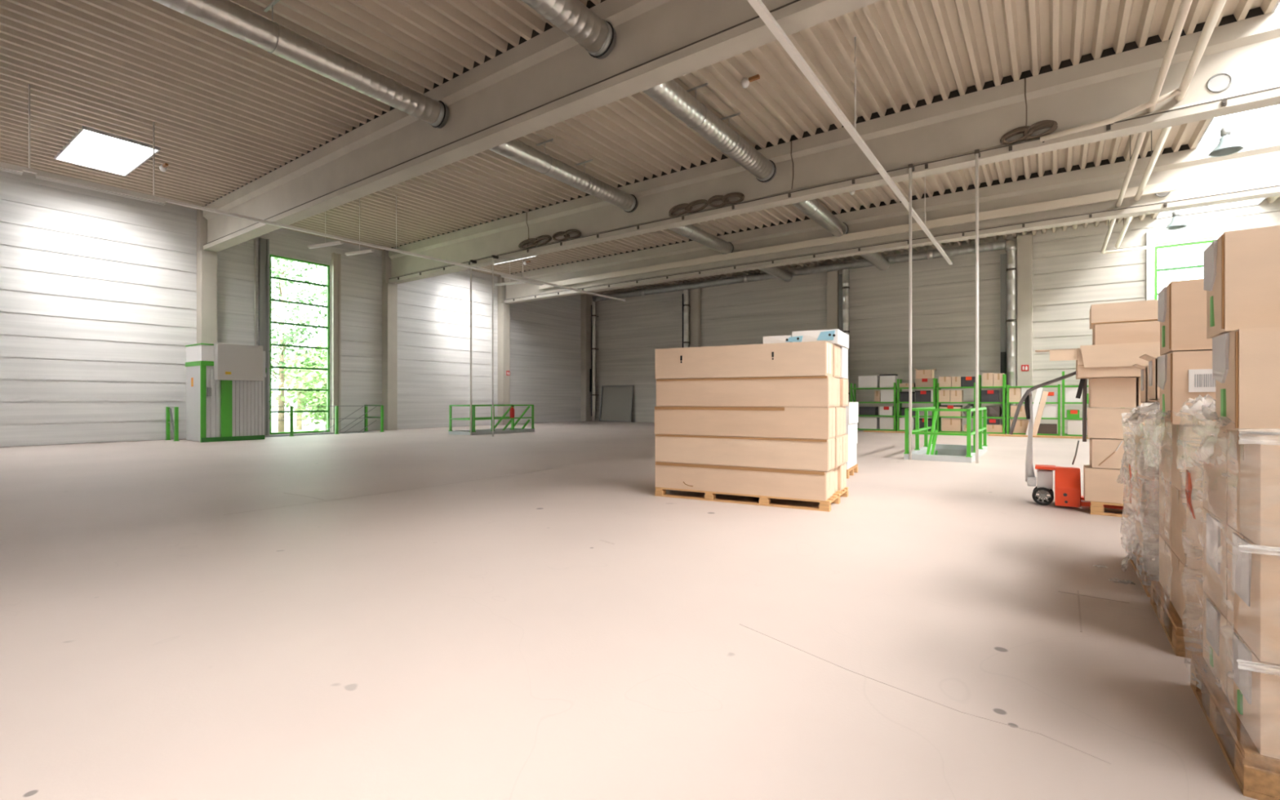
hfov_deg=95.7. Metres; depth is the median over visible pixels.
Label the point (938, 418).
shelf rack
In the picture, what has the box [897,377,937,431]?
shelf rack
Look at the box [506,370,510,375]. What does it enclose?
fire sign
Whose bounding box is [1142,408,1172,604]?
film
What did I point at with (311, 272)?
tree
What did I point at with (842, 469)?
carton
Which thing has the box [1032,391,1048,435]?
leaning board
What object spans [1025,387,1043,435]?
leaning board
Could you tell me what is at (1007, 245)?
air duct
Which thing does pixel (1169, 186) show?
cable tray
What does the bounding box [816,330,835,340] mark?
print
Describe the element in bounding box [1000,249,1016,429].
downpipe
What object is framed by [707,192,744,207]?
cable coil
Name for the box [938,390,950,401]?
carton
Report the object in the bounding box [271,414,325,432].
ground
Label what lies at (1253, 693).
carton
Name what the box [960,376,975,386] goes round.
crate
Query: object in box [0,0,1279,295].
ceiling
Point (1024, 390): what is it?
box
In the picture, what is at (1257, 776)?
pallet
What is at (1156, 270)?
window
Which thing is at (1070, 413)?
bin
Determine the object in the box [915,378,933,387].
carton
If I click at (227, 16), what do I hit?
air duct
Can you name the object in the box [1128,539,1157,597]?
plastic wrap
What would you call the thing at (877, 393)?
carton
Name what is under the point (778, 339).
pack
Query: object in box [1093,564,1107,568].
paper scrap
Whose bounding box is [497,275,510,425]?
column
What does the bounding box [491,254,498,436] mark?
pole
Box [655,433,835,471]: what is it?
carton
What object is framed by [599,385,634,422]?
panel
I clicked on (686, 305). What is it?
downpipe
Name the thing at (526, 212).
cable
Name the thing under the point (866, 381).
box
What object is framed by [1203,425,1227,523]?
carton
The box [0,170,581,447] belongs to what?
wall
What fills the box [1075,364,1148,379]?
tray
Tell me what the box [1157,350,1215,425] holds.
carton
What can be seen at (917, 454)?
stair railing
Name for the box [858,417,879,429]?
box
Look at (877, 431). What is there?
plank
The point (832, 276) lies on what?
column
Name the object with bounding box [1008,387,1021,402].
carton
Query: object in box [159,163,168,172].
smoke detector
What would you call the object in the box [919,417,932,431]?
crate
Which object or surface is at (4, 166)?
track
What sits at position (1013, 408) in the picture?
carton
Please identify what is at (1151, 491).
carton
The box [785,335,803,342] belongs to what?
print
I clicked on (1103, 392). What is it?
carton
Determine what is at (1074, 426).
box
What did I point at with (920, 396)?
crate
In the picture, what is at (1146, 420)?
carton
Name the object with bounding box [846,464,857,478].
pallet
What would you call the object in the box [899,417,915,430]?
box
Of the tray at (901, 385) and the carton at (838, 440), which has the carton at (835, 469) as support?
the carton at (838, 440)
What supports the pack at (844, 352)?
on the carton at (843, 382)
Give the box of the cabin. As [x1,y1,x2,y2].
[185,342,266,442]
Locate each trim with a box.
[257,237,269,435]
[331,252,341,432]
[1146,231,1154,300]
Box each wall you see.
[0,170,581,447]
[591,197,1279,435]
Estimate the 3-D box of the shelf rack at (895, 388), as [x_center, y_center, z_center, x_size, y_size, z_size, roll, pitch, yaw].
[9.754,0.300,24.117,1.780,2.000,0.600,0,0,35]
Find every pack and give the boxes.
[763,335,803,343]
[791,328,848,348]
[840,346,848,378]
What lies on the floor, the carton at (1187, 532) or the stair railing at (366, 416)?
the stair railing at (366, 416)
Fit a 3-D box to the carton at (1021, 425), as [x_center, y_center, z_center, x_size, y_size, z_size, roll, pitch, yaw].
[13.918,0.958,21.135,0.636,0.480,0.510,0,0,35]
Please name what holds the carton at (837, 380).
on the carton at (838, 410)
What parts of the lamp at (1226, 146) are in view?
lamp shade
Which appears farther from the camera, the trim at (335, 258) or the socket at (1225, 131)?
the trim at (335, 258)
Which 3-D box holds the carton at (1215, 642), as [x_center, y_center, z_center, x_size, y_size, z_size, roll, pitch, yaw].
[2.723,1.003,2.203,0.793,0.302,0.448,0,0,35]
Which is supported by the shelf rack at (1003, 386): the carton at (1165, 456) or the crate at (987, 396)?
the crate at (987, 396)
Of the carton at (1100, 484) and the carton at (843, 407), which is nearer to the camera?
the carton at (1100, 484)
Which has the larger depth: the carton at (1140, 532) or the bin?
the bin
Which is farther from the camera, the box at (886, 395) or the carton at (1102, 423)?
the box at (886, 395)
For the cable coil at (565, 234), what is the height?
0.314 m
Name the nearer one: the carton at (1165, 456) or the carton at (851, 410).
the carton at (1165, 456)
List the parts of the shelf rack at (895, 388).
post, post, shelf, shelf, shelf, shelf, post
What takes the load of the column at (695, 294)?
on the floor
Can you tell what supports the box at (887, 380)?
on the shelf rack at (895, 388)
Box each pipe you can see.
[1040,88,1181,142]
[1101,0,1192,253]
[1115,0,1226,248]
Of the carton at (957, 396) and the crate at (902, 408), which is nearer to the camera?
the carton at (957, 396)
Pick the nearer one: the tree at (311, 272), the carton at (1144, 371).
the carton at (1144, 371)
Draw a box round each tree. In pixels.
[271,257,326,431]
[271,337,326,430]
[275,354,326,431]
[284,262,326,380]
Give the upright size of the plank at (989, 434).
0.050 m
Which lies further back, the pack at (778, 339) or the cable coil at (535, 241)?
the cable coil at (535, 241)
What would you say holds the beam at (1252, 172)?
attached to the ceiling
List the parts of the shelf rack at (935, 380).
post, post, shelf, shelf, shelf, post, post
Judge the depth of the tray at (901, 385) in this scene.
23.17 m
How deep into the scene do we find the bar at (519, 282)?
23.31 m
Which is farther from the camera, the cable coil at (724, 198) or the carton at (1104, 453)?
the cable coil at (724, 198)
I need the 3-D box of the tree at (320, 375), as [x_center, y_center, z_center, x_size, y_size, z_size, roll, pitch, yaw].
[-15.844,-0.287,29.549,4.593,4.192,4.325,0,0,-17]
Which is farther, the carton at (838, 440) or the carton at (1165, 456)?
the carton at (838, 440)
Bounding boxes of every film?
[1116,402,1159,586]
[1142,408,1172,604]
[1177,396,1279,702]
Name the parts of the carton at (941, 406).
lid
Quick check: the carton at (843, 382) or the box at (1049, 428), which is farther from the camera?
the box at (1049, 428)
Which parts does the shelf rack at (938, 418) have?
post, post, shelf, shelf, shelf, shelf, post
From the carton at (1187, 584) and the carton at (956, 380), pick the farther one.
the carton at (956, 380)
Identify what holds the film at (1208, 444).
on the pallet at (1257, 776)
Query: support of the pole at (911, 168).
attached to the beam at (1237, 70)
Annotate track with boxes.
[0,84,625,301]
[746,0,952,264]
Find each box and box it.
[858,375,879,387]
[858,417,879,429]
[879,373,897,387]
[880,389,897,401]
[880,406,893,415]
[880,417,897,429]
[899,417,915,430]
[1021,387,1031,402]
[1037,423,1057,434]
[1041,404,1057,417]
[1065,387,1081,402]
[1067,419,1087,435]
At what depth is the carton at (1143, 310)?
6.43 m
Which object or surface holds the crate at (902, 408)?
on the shelf rack at (935, 380)
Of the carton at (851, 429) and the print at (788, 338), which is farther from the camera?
the carton at (851, 429)
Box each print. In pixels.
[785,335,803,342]
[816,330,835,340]
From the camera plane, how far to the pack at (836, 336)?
7.25 m
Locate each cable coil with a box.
[518,235,551,248]
[552,229,581,241]
[668,199,707,217]
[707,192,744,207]
[1000,120,1057,144]
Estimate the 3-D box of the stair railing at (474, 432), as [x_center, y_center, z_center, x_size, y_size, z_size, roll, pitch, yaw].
[-5.812,0.743,22.944,1.325,1.115,3.205,0,0,35]
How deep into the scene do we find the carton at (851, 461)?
9.96 m
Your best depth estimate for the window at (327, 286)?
22.48 m
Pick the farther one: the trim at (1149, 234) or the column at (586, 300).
the column at (586, 300)
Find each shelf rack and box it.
[850,382,897,431]
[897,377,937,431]
[936,382,975,432]
[978,373,1005,434]
[1006,384,1060,435]
[1062,371,1124,436]
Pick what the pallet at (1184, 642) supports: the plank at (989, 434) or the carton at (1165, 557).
the carton at (1165, 557)
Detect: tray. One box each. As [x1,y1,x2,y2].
[538,180,1176,288]
[899,383,915,387]
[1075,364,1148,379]
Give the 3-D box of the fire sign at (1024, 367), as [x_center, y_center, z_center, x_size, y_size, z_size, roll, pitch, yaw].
[15.017,-1.250,22.585,0.240,0.240,0.016,0,0,35]
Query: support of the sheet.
on the shelf rack at (935, 380)
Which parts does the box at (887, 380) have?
lid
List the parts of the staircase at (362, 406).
handrail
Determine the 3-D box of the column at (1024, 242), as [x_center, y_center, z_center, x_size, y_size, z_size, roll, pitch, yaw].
[15.089,-2.570,22.720,0.500,7.740,0.278,0,0,35]
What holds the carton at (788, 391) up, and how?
on the carton at (787, 422)
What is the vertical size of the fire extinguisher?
0.490 m
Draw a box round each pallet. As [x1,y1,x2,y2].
[654,486,848,511]
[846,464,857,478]
[1088,501,1134,518]
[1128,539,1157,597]
[1150,580,1203,658]
[1190,653,1279,799]
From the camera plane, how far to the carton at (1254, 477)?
1.93 m
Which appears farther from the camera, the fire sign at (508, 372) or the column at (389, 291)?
the fire sign at (508, 372)
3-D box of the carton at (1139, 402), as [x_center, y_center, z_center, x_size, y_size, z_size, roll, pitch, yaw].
[5.793,-0.081,6.406,0.465,0.334,0.427,0,0,35]
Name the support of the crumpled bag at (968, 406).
on the shelf rack at (938, 418)
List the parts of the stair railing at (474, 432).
post, rail, rail, post, post, rail, post, rail, rail, post, post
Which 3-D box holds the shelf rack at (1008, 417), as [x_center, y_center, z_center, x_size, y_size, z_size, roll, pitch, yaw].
[14.212,0.375,20.939,1.590,1.850,0.600,0,0,35]
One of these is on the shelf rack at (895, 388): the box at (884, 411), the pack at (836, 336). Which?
the box at (884, 411)
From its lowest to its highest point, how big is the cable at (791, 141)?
1.182 m
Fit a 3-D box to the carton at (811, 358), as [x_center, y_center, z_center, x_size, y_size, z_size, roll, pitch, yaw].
[1.288,-0.488,7.486,2.258,0.404,0.435,0,0,29]
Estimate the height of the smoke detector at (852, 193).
0.170 m
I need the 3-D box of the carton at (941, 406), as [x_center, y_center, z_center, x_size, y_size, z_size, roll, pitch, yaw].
[12.052,0.416,22.456,0.740,0.424,0.524,0,0,35]
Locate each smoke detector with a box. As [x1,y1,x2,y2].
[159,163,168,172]
[741,74,759,88]
[849,189,862,195]
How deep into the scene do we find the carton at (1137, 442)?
4.53 m
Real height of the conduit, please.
4.150 m
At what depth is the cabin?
18.27 m
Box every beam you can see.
[201,0,881,252]
[384,6,1279,284]
[504,133,1279,303]
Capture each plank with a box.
[863,430,964,433]
[988,433,1089,439]
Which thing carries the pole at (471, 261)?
attached to the beam at (1237, 70)
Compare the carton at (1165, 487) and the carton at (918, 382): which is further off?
the carton at (918, 382)
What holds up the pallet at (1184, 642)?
on the floor
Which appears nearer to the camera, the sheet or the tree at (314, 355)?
the sheet
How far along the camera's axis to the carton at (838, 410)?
7.22 m
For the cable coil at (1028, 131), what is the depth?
11.56 m
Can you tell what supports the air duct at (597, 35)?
hanging from the ceiling
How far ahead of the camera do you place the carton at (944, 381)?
22.35 m
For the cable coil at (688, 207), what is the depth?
16.17 m
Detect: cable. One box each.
[526,212,528,246]
[791,141,793,189]
[1024,78,1026,125]
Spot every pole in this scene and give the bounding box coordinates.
[469,259,476,435]
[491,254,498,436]
[908,164,914,459]
[974,149,980,463]
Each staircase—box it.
[319,406,376,435]
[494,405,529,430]
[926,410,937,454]
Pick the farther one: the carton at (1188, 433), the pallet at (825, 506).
the pallet at (825, 506)
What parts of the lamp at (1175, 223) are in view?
lamp shade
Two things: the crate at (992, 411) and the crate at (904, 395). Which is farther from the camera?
the crate at (904, 395)
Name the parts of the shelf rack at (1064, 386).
post, shelf, shelf, shelf, shelf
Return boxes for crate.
[858,406,878,415]
[899,391,915,401]
[901,407,916,415]
[915,391,930,401]
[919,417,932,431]
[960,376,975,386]
[981,390,999,402]
[986,418,999,424]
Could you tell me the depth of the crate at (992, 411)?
21.42 m
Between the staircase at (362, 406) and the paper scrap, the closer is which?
the paper scrap
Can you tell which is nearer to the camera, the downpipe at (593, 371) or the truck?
the truck
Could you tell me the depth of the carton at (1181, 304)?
2.97 m
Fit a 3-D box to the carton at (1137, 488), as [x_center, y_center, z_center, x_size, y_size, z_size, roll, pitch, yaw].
[4.218,0.666,4.301,0.792,0.368,0.594,0,0,35]
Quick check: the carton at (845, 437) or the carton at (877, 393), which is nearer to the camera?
the carton at (845, 437)
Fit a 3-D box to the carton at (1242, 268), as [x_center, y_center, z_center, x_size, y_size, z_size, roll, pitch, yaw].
[2.495,-0.421,1.954,0.814,0.353,0.329,0,0,36]
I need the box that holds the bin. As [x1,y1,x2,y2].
[1066,409,1079,417]
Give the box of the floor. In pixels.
[0,421,1257,799]
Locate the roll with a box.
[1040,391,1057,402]
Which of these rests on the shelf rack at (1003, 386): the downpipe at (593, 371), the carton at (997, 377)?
the carton at (997, 377)
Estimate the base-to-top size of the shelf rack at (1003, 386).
2.250 m
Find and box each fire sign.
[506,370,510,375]
[1021,364,1028,371]
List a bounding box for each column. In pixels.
[196,208,217,343]
[382,249,397,430]
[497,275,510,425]
[581,294,591,421]
[689,280,700,347]
[826,261,839,329]
[1017,234,1032,419]
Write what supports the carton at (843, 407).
on the carton at (845, 437)
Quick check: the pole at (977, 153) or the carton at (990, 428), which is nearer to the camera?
the pole at (977, 153)
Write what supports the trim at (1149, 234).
attached to the wall at (1071, 273)
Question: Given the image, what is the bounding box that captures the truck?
[1008,371,1123,509]
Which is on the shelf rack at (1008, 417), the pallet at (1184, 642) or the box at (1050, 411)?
the box at (1050, 411)
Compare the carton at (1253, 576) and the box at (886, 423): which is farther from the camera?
the box at (886, 423)
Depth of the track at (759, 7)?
9.37 m
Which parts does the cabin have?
corner post, door handle, corner post, panel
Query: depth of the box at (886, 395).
23.58 m
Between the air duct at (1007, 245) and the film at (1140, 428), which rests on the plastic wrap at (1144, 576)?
the film at (1140, 428)
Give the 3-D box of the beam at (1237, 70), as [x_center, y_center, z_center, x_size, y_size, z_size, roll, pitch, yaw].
[3.926,-5.812,14.553,36.500,1.565,0.460,0,0,35]
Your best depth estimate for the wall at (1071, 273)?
24.70 m
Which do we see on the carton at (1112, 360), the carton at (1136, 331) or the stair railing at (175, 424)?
the carton at (1136, 331)
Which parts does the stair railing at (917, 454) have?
post, post, rail, rail, post, post, rail, rail, post, post, rail, rail, post, post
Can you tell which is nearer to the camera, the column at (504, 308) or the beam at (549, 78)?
the beam at (549, 78)
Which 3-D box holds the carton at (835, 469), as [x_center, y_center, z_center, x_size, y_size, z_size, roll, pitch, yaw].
[1.489,1.008,7.864,2.236,0.341,0.431,0,0,29]
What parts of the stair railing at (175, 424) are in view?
post, post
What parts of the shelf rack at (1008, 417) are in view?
post, post, shelf, shelf, shelf, shelf, post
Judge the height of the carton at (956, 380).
0.390 m
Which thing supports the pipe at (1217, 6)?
hanging from the ceiling
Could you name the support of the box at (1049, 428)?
on the shelf rack at (1008, 417)
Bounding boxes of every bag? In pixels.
[963,403,973,416]
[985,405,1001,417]
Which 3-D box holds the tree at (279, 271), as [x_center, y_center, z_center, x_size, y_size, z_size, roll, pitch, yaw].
[-18.044,-3.698,28.739,6.817,11.003,6.472,0,0,35]
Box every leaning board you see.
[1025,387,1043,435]
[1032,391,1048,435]
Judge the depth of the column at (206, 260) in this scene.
19.50 m
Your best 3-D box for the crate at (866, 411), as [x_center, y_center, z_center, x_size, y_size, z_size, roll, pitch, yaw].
[9.569,0.458,24.236,0.658,0.340,0.507,0,0,35]
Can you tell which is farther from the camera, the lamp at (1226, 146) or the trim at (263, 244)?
the trim at (263, 244)
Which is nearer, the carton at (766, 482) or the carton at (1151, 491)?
the carton at (1151, 491)
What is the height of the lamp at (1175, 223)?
1.210 m
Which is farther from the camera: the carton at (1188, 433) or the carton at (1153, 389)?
the carton at (1153, 389)
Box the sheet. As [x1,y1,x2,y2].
[930,390,933,401]
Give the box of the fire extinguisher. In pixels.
[510,405,514,417]
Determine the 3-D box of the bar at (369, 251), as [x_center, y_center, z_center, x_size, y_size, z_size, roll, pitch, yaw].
[-8.914,-5.550,18.419,1.128,1.820,0.120,0,0,23]
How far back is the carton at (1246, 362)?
1.93 m
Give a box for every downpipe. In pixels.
[590,301,598,421]
[682,289,689,347]
[838,268,849,401]
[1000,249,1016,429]
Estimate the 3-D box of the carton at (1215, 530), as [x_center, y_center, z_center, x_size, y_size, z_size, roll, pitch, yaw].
[2.723,0.666,2.204,0.792,0.368,0.449,0,0,35]
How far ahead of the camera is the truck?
7.11 m
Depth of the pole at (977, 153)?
11.88 m
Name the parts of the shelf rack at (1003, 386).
post, post, shelf, shelf, shelf, shelf, post, post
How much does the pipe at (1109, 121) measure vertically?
0.418 m
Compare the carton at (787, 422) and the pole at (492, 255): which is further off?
the pole at (492, 255)
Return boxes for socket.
[1172,209,1179,217]
[1219,125,1231,137]
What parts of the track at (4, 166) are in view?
rail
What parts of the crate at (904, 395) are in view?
lid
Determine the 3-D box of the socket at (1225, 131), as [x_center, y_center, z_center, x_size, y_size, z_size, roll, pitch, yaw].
[12.988,-5.950,12.847,0.180,0.220,0.177,0,0,35]
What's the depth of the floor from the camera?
3.22 m
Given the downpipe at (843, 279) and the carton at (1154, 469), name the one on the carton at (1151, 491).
the carton at (1154, 469)
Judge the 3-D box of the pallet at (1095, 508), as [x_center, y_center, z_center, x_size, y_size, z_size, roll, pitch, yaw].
[5.846,1.228,6.566,1.200,0.144,0.800,0,0,35]
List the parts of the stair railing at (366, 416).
post, rail, rail, post, post, rail, post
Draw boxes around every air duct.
[152,0,792,281]
[521,0,889,271]
[592,240,1017,301]
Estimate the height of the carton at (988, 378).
0.500 m
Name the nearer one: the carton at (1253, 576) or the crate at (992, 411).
the carton at (1253, 576)
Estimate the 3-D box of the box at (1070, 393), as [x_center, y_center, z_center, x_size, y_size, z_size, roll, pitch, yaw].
[15.151,-0.172,20.258,0.445,0.500,0.508,0,0,35]
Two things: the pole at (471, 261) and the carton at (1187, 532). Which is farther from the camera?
the pole at (471, 261)
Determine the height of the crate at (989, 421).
0.200 m
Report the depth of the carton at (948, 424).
22.23 m
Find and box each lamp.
[1164,209,1187,230]
[1208,115,1243,157]
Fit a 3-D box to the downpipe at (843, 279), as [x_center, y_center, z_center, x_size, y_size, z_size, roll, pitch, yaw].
[9.339,-2.330,26.538,0.490,7.220,0.596,0,0,17]
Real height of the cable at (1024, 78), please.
1.182 m
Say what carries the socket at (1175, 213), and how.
attached to the lamp at (1175, 223)
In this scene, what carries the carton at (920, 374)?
on the carton at (918, 382)
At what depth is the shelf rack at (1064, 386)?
20.18 m
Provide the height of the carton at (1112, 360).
0.370 m
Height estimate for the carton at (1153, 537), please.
0.302 m
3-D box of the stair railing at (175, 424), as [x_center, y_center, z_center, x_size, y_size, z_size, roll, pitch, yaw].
[-15.011,0.759,18.583,0.908,1.081,0.128,0,0,35]
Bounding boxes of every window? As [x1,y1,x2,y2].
[269,253,329,434]
[1154,240,1215,299]
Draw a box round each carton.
[654,406,835,439]
[655,341,832,379]
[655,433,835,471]
[655,461,832,501]
[656,375,835,407]
[668,405,842,437]
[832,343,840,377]
[832,466,837,493]
[835,377,839,406]
[835,435,842,467]
[837,462,846,491]
[840,377,848,406]
[842,406,845,434]
[842,434,848,463]
[845,401,857,424]
[845,422,857,446]
[846,444,856,469]
[874,391,880,401]
[915,368,936,378]
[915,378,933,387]
[938,376,951,386]
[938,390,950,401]
[938,404,962,416]
[942,417,962,431]
[950,390,963,402]
[951,376,961,386]
[982,373,993,386]
[986,424,1002,432]
[993,373,1004,386]
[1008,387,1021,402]
[1010,405,1026,417]
[1010,419,1028,433]
[1035,341,1159,379]
[1083,464,1134,504]
[1086,408,1133,439]
[1088,299,1157,328]
[1088,377,1136,408]
[1089,438,1134,470]
[1092,320,1159,345]
[1133,363,1159,402]
[1134,408,1159,422]
[1134,422,1152,464]
[1134,458,1144,513]
[1134,503,1144,550]
[1136,377,1151,408]
[1139,353,1159,399]
[1144,425,1159,472]
[1144,466,1159,522]
[1144,521,1159,575]
[1157,278,1212,355]
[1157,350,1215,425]
[1159,422,1171,484]
[1159,475,1171,548]
[1159,534,1172,601]
[1171,424,1215,496]
[1171,484,1204,570]
[1171,550,1203,631]
[1203,225,1279,338]
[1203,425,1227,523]
[1203,507,1229,618]
[1203,590,1228,697]
[1212,326,1279,432]
[1227,429,1279,547]
[1227,525,1279,664]
[1227,621,1279,759]
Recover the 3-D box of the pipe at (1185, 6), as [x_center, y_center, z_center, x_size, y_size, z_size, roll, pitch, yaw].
[7.049,-5.862,6.522,1.490,1.195,34.805,0,0,35]
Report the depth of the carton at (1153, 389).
3.97 m
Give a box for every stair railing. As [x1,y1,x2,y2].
[164,406,179,440]
[264,404,384,436]
[448,404,534,435]
[903,406,987,462]
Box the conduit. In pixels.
[254,240,255,345]

